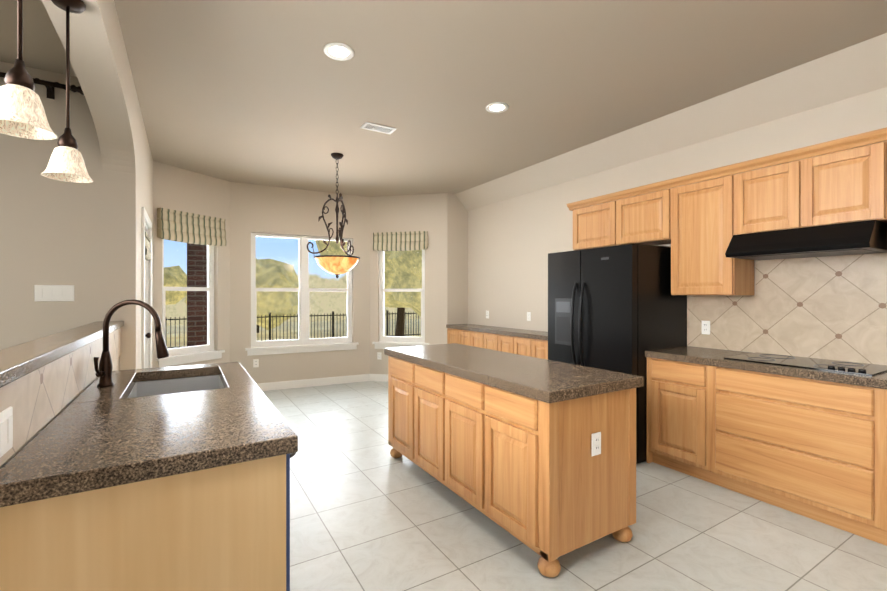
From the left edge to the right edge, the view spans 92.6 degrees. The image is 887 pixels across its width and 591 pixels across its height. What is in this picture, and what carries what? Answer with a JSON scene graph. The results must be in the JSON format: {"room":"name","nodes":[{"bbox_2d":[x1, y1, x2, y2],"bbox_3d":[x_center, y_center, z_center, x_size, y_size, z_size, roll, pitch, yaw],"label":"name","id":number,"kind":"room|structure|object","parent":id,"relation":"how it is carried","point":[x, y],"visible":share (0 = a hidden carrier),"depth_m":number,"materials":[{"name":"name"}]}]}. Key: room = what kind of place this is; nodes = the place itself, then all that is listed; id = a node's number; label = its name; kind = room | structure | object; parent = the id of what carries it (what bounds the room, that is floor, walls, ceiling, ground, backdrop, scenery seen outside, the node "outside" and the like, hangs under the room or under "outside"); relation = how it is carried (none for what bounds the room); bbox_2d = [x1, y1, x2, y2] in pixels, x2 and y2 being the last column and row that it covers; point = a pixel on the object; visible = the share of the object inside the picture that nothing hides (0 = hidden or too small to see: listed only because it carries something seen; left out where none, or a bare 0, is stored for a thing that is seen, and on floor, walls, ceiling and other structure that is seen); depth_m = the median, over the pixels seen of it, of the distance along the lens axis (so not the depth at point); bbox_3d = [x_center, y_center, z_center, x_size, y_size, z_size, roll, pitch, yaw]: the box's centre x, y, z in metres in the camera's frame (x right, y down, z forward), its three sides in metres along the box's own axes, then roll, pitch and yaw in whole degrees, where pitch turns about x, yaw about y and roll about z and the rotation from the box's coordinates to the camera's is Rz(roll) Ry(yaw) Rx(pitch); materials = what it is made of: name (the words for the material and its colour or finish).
{"room":"kitchen","nodes":[
{"label":"kitchen","id":0,"kind":"room"},
{"bbox_2d":[0,0,886,468],"bbox_3d":[-1.688,-0.100,1.056,9.680,2.921,9.758,0,0,-31],"label":"wall","id":1,"kind":"structure","parent":0,"point":[492,244],"depth_m":3.64,"materials":[{"name":"beige paint"}]},
{"bbox_2d":[0,0,56,139],"bbox_3d":[-1.280,-0.879,1.280,0.168,0.758,0.168,0,0,-31],"label":"pendant light","id":2,"kind":"object","parent":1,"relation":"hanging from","point":[22,113],"visible":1,"depth_m":1.27,"materials":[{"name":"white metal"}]},
{"bbox_2d":[0,72,83,99],"bbox_3d":[-3.406,-1.424,2.475,2.129,0.106,0.123,0,0,-31],"label":"curtain rod","id":3,"kind":"object","parent":1,"relation":"attached to","point":[49,86],"visible":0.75,"depth_m":2.91,"materials":[{"name":"black metal"}]},
{"bbox_2d":[34,285,73,301],"bbox_3d":[-2.720,-0.015,2.962,0.205,0.112,0.008,0,0,-31],"label":"switch plate","id":4,"kind":"object","parent":1,"relation":"attached to","point":[53,292],"visible":1,"depth_m":2.96,"materials":[{"name":"white plastic"}]},
{"bbox_2d":[0,321,123,466],"bbox_3d":[-1.321,0.319,1.257,0.165,0.257,4.376,0,0,-31],"label":"bar","id":5,"kind":"object","parent":1,"relation":"on","point":[44,381],"visible":1,"depth_m":1.50,"materials":[{"name":"tile"}]},
{"bbox_2d":[0,406,12,457],"bbox_3d":[-1.153,0.360,1.113,0.008,0.115,0.115,0,0,-31],"label":"outlet","id":6,"kind":"object","parent":5,"relation":"attached to","point":[6,430],"visible":0.94,"depth_m":1.12,"materials":[{"name":"white plastic"}]},
{"bbox_2d":[41,0,92,182],"bbox_3d":[-1.598,-0.878,1.802,0.168,0.756,0.168,0,0,-31],"label":"pendant light","id":7,"kind":"object","parent":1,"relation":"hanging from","point":[66,163],"visible":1,"depth_m":1.79,"materials":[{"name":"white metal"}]},
{"bbox_2d":[142,207,151,368],"bbox_3d":[-2.913,0.298,3.993,0.218,2.120,0.970,0,0,-31],"label":"patio door","id":8,"kind":"structure","parent":1,"relation":"in","point":[146,315],"depth_m":4.36,"materials":[{"name":"white wood"}]},
{"bbox_2d":[145,232,150,260],"bbox_3d":[-2.848,-0.455,4.032,0.081,0.235,0.590,0,0,-31],"label":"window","id":9,"kind":"structure","parent":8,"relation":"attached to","point":[147,250],"depth_m":3.98,"materials":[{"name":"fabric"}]},
{"bbox_2d":[156,239,224,366],"bbox_3d":[-3.209,-0.025,5.355,0.175,1.733,0.860,0,0,26],"label":"window","id":10,"kind":"structure","parent":1,"relation":"in","point":[184,355],"depth_m":5.44,"materials":[{"name":"white wood"}]},
{"bbox_2d":[157,208,226,245],"bbox_3d":[-3.131,-0.833,5.317,0.093,0.380,0.840,0,0,26],"label":"valance","id":11,"kind":"object","parent":1,"relation":"attached to","point":[182,226],"visible":1,"depth_m":5.24,"materials":[{"name":"fabric"}]},
{"bbox_2d":[253,359,258,367],"bbox_3d":[-2.645,0.956,5.972,0.070,0.115,0.008,0,0,-27],"label":"outlet","id":12,"kind":"object","parent":1,"relation":"attached to","point":[255,362],"visible":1,"depth_m":5.97,"materials":[{"name":"white plastic"}]},
{"bbox_2d":[245,233,358,355],"bbox_3d":[-2.075,-0.026,6.318,1.600,1.733,0.185,0,0,-27],"label":"window","id":13,"kind":"structure","parent":1,"relation":"in","point":[303,342],"depth_m":6.31,"materials":[{"name":"white wood"}]},
{"bbox_2d":[257,374,387,390],"bbox_3d":[-3.640,1.302,3.898,9.000,0.112,2.568,0,0,-31],"label":"baseboard","id":14,"kind":"structure","parent":1,"relation":"attached to","point":[316,382],"depth_m":6.38,"materials":[{"name":"white"}]},
{"bbox_2d":[377,352,381,359],"bbox_3d":[-1.014,0.955,6.697,0.070,0.115,0.008,0,0,12],"label":"outlet","id":15,"kind":"object","parent":1,"relation":"attached to","point":[379,355],"visible":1,"depth_m":6.69,"materials":[{"name":"white plastic"}]},
{"bbox_2d":[373,231,427,250],"bbox_3d":[-0.675,-0.837,6.586,0.870,0.295,0.081,0,0,12],"label":"valance","id":16,"kind":"object","parent":1,"relation":"attached to","point":[400,241],"visible":1,"depth_m":6.55,"materials":[{"name":"fabric"}]},
{"bbox_2d":[372,249,428,348],"bbox_3d":[-0.658,-0.026,6.665,0.910,1.733,0.175,0,0,12],"label":"window","id":17,"kind":"structure","parent":1,"relation":"in","point":[392,341],"depth_m":6.68,"materials":[{"name":"white wood"}]},
{"bbox_2d":[527,312,530,320],"bbox_3d":[1.102,0.272,5.483,0.008,0.115,0.070,0,0,-31],"label":"outlet","id":18,"kind":"object","parent":1,"relation":"attached to","point":[528,316],"visible":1,"depth_m":5.47,"materials":[{"name":"white plastic"}]},
{"bbox_2d":[571,195,606,249],"bbox_3d":[1.640,-0.717,4.260,0.338,0.490,0.587,0,0,-31],"label":"upper cabinet","id":19,"kind":"object","parent":1,"relation":"attached to","point":[589,221],"depth_m":4.22,"materials":[{"name":"brown wood"}]},
{"bbox_2d":[607,179,670,246],"bbox_3d":[1.878,-0.717,3.869,0.338,0.490,0.586,0,0,-31],"label":"upper cabinet","id":20,"kind":"object","parent":1,"relation":"attached to","point":[645,219],"depth_m":3.77,"materials":[{"name":"brown wood"}]},
{"bbox_2d":[667,164,753,294],"bbox_3d":[2.155,-0.482,3.414,0.338,0.960,0.475,0,0,-31],"label":"upper cabinet","id":21,"kind":"object","parent":1,"relation":"attached to","point":[698,225],"depth_m":3.29,"materials":[{"name":"brown wood"}]},
{"bbox_2d":[735,152,782,234],"bbox_3d":[2.400,-0.701,3.012,0.338,0.520,0.462,0,0,-31],"label":"upper cabinet","id":22,"kind":"object","parent":1,"relation":"attached to","point":[759,192],"depth_m":2.98,"materials":[{"name":"brown wood"}]},
{"bbox_2d":[687,253,886,364],"bbox_3d":[2.997,0.002,2.368,0.010,0.886,3.228,0,0,-31],"label":"backsplash","id":23,"kind":"structure","parent":1,"relation":"attached to","point":[830,307],"depth_m":3.02,"materials":[{"name":"tile"}]},
{"bbox_2d":[702,321,709,334],"bbox_3d":[2.231,0.273,3.607,0.008,0.115,0.070,0,0,-31],"label":"outlet","id":24,"kind":"object","parent":23,"relation":"attached to","point":[705,327],"visible":1,"depth_m":3.60,"materials":[{"name":"white plastic"}]},
{"bbox_2d":[783,127,886,229],"bbox_3d":[2.573,-0.701,2.727,0.338,0.520,0.462,0,0,-31],"label":"upper cabinet","id":25,"kind":"object","parent":1,"relation":"attached to","point":[850,185],"depth_m":2.62,"materials":[{"name":"brown wood"}]},
{"bbox_2d":[725,220,886,259],"bbox_3d":[2.412,-0.352,2.825,0.511,0.169,0.744,0,0,-31],"label":"range hood","id":26,"kind":"object","parent":25,"relation":"attached to","point":[861,237],"visible":1,"depth_m":2.65,"materials":[{"name":"black metal"}]},
{"bbox_2d":[0,0,886,196],"bbox_3d":[-1.750,-1.610,1.158,9.680,0.100,10.000,0,0,-31],"label":"ceiling","id":27,"kind":"structure","parent":0,"point":[265,92],"depth_m":2.95,"materials":[{"name":"beige paint"}]},
{"bbox_2d":[307,153,359,277],"bbox_3d":[-1.179,-0.875,4.660,0.562,1.374,0.574,0,0,-31],"label":"chandelier","id":28,"kind":"object","parent":27,"relation":"hanging from","point":[336,265],"visible":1,"depth_m":4.63,"materials":[{"name":"black metal"}]},
{"bbox_2d":[324,43,353,60],"bbox_3d":[-0.668,-1.554,2.707,0.190,0.011,0.190,0,0,-31],"label":"recessed light","id":29,"kind":"object","parent":27,"relation":"in","point":[340,51],"visible":0.98,"depth_m":2.70,"materials":[{"name":"white plastic"}]},
{"bbox_2d":[360,122,395,133],"bbox_3d":[-0.606,-1.558,3.950,0.300,0.007,0.150,0,0,-31],"label":"ceiling vent","id":30,"kind":"object","parent":27,"relation":"in","point":[377,128],"visible":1,"depth_m":3.94,"materials":[{"name":"white metal"}]},
{"bbox_2d":[486,102,508,112],"bbox_3d":[0.445,-1.555,3.513,0.190,0.011,0.190,0,0,-31],"label":"recessed light","id":31,"kind":"object","parent":27,"relation":"in","point":[497,107],"visible":0.98,"depth_m":3.51,"materials":[{"name":"white"}]},
{"bbox_2d":[262,381,886,590],"bbox_3d":[-1.750,1.410,1.160,9.680,0.100,10.000,0,0,-31],"label":"floor","id":32,"kind":"structure","parent":0,"point":[368,512],"depth_m":2.38,"materials":[{"name":"tile"}]},
{"bbox_2d":[0,454,294,590],"bbox_3d":[-0.982,0.930,1.506,0.709,0.860,0.732,0,0,-31],"label":"base cabinet","id":33,"kind":"object","parent":32,"relation":"on","point":[227,528],"depth_m":1.19,"materials":[{"name":"brown wood"}]},
{"bbox_2d":[0,362,297,509],"bbox_3d":[-1.232,0.489,1.926,0.718,0.082,1.770,0,0,-31],"label":"countertop","id":34,"kind":"structure","parent":33,"relation":"on","point":[104,439],"depth_m":1.34,"materials":[{"name":"brown stone"}]},
{"bbox_2d":[94,299,168,386],"bbox_3d":[-1.543,0.233,2.105,0.307,0.427,0.188,0,0,-31],"label":"faucet","id":35,"kind":"object","parent":34,"relation":"on","point":[104,372],"visible":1,"depth_m":2.09,"materials":[{"name":"brown metal"}]},
{"bbox_2d":[128,375,223,397],"bbox_3d":[-1.411,0.609,2.256,0.480,0.209,0.780,0,0,-31],"label":"sink","id":36,"kind":"object","parent":34,"relation":"in","point":[165,386],"visible":0.08,"depth_m":2.55,"materials":[{"name":"silver metal"}]},
{"bbox_2d":[447,328,453,343],"bbox_3d":[0.315,0.926,6.400,0.399,0.860,0.389,0,0,-31],"label":"base cabinet","id":37,"kind":"object","parent":32,"relation":"on","point":[450,331],"depth_m":6.37,"materials":[{"name":"brown wood"}]},
{"bbox_2d":[454,328,465,344],"bbox_3d":[0.462,0.926,6.158,0.399,0.860,0.434,0,0,-31],"label":"base cabinet","id":38,"kind":"object","parent":32,"relation":"on","point":[459,333],"depth_m":6.13,"materials":[{"name":"brown wood"}]},
{"bbox_2d":[466,328,477,346],"bbox_3d":[0.621,0.926,5.897,0.399,0.860,0.433,0,0,-31],"label":"base cabinet","id":39,"kind":"object","parent":32,"relation":"on","point":[471,337],"depth_m":5.89,"materials":[{"name":"brown wood"}]},
{"bbox_2d":[478,332,493,349],"bbox_3d":[0.780,0.926,5.636,0.399,0.860,0.434,0,0,-31],"label":"base cabinet","id":40,"kind":"object","parent":32,"relation":"on","point":[485,340],"depth_m":5.61,"materials":[{"name":"brown wood"}]},
{"bbox_2d":[494,332,509,352],"bbox_3d":[0.939,0.927,5.375,0.399,0.860,0.434,0,0,-31],"label":"base cabinet","id":41,"kind":"object","parent":32,"relation":"on","point":[501,343],"depth_m":5.34,"materials":[{"name":"brown wood"}]},
{"bbox_2d":[388,355,636,577],"bbox_3d":[0.300,0.931,2.965,0.702,0.856,1.862,0,0,-31],"label":"kitchen island","id":42,"kind":"object","parent":32,"relation":"on","point":[503,440],"depth_m":2.25,"materials":[{"name":"brown wood"}]},
{"bbox_2d":[384,343,642,402],"bbox_3d":[0.300,0.474,2.964,0.720,0.054,1.910,0,0,-31],"label":"island countertop","id":43,"kind":"structure","parent":42,"relation":"on","point":[554,381],"depth_m":2.49,"materials":[{"name":"brown stone"}]},
{"bbox_2d":[592,432,600,455],"bbox_3d":[0.782,0.759,2.163,0.070,0.115,0.008,0,0,-31],"label":"outlet","id":44,"kind":"object","parent":42,"relation":"attached to","point":[596,443],"visible":1,"depth_m":2.16,"materials":[{"name":"white plastic"}]},
{"bbox_2d":[510,336,525,355],"bbox_3d":[1.098,0.927,5.114,0.399,0.860,0.433,0,0,-31],"label":"base cabinet","id":45,"kind":"object","parent":32,"relation":"on","point":[517,344],"depth_m":5.07,"materials":[{"name":"brown wood"}]},
{"bbox_2d":[526,336,545,358],"bbox_3d":[1.257,0.927,4.853,0.399,0.860,0.434,0,0,-31],"label":"base cabinet","id":46,"kind":"object","parent":32,"relation":"on","point":[531,343],"depth_m":4.83,"materials":[{"name":"brown wood"}]},
{"bbox_2d":[446,324,547,339],"bbox_3d":[0.858,0.470,5.504,0.403,0.050,2.485,0,0,-31],"label":"countertop","id":47,"kind":"structure","parent":46,"relation":"on","point":[473,327],"depth_m":5.41,"materials":[{"name":"brown stone"}]},
{"bbox_2d":[546,340,547,359],"bbox_3d":[1.404,0.927,4.610,0.399,0.860,0.390,0,0,-31],"label":"base cabinet","id":48,"kind":"object","parent":32,"relation":"on","point":[546,340],"depth_m":4.67,"materials":[{"name":"brown wood"}]},
{"bbox_2d":[548,244,686,463],"bbox_3d":[1.556,0.473,3.926,0.850,1.770,0.919,0,0,-31],"label":"fridge","id":49,"kind":"object","parent":32,"relation":"on","point":[621,308],"visible":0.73,"depth_m":3.57,"materials":[{"name":"black metal"}]},
{"bbox_2d":[645,354,704,480],"bbox_3d":[2.025,0.928,3.379,0.618,0.860,0.495,0,0,-31],"label":"base cabinet","id":50,"kind":"object","parent":32,"relation":"on","point":[675,440],"depth_m":3.22,"materials":[{"name":"brown wood"}]},
{"bbox_2d":[705,362,876,541],"bbox_3d":[2.380,0.929,2.797,0.618,0.860,0.870,0,0,-31],"label":"base cabinet","id":51,"kind":"object","parent":32,"relation":"on","point":[809,443],"depth_m":2.58,"materials":[{"name":"brown wood"}]},
{"bbox_2d":[645,346,886,385],"bbox_3d":[2.732,0.472,2.208,0.628,0.050,3.230,0,0,-31],"label":"countertop","id":52,"kind":"structure","parent":51,"relation":"on","point":[686,353],"depth_m":2.82,"materials":[{"name":"brown stone"}]},
{"bbox_2d":[724,352,886,375],"bbox_3d":[2.394,0.432,2.804,0.500,0.027,0.760,0,0,-31],"label":"cooktop","id":53,"kind":"object","parent":52,"relation":"in","point":[835,365],"visible":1,"depth_m":2.73,"materials":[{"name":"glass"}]},
{"bbox_2d":[877,386,886,545],"bbox_3d":[2.744,0.929,2.198,0.618,0.860,0.531,0,0,-31],"label":"base cabinet","id":54,"kind":"object","parent":32,"relation":"on","point":[881,390],"depth_m":2.28,"materials":[{"name":"brown wood"}]},
{"label":"outside","id":55,"kind":"structure","parent":0,"visible":0},
{"bbox_2d":[164,236,420,324],"bbox_3d":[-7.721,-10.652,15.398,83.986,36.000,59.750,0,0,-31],"label":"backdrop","id":56,"kind":"structure","parent":55,"point":[268,247],"depth_m":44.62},
{"bbox_2d":[167,319,420,348],"bbox_3d":[-5.762,2.159,14.114,95.000,1.380,70.000,0,0,-31],"label":"ground","id":57,"kind":"structure","parent":55,"point":[320,330],"depth_m":25.12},
{"bbox_2d":[164,266,186,304],"bbox_3d":[-14.927,-0.023,20.962,3.925,4.356,4.213,0,0,-31],"label":"tree","id":58,"kind":"object","parent":57,"relation":"on","point":[171,275],"depth_m":21.02,"materials":[{"name":"green plant"}]},
{"bbox_2d":[187,243,206,346],"bbox_3d":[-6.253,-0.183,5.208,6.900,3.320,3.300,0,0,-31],"label":"column","id":59,"kind":"structure","parent":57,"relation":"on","point":[197,278],"depth_m":6.31,"materials":[{"name":"brick"}]},
{"bbox_2d":[180,258,298,332],"bbox_3d":[-10.980,-0.108,23.468,6.164,4.517,5.977,0,0,-31],"label":"tree","id":60,"kind":"object","parent":57,"relation":"on","point":[287,271],"depth_m":22.42,"materials":[{"name":"green plant"}]},
{"bbox_2d":[166,310,420,348],"bbox_3d":[-3.827,1.256,17.633,40.035,1.220,0.070,0,0,-31],"label":"fence","id":61,"kind":"object","parent":57,"relation":"on","point":[311,315],"depth_m":16.83,"materials":[{"name":"black metal"}]},
{"bbox_2d":[315,240,421,335],"bbox_3d":[-1.089,-0.740,13.171,5.053,4.796,4.942,0,0,-31],"label":"tree","id":62,"kind":"object","parent":57,"relation":"on","point":[394,280],"depth_m":11.44,"materials":[{"name":"green plant"}]}
]}

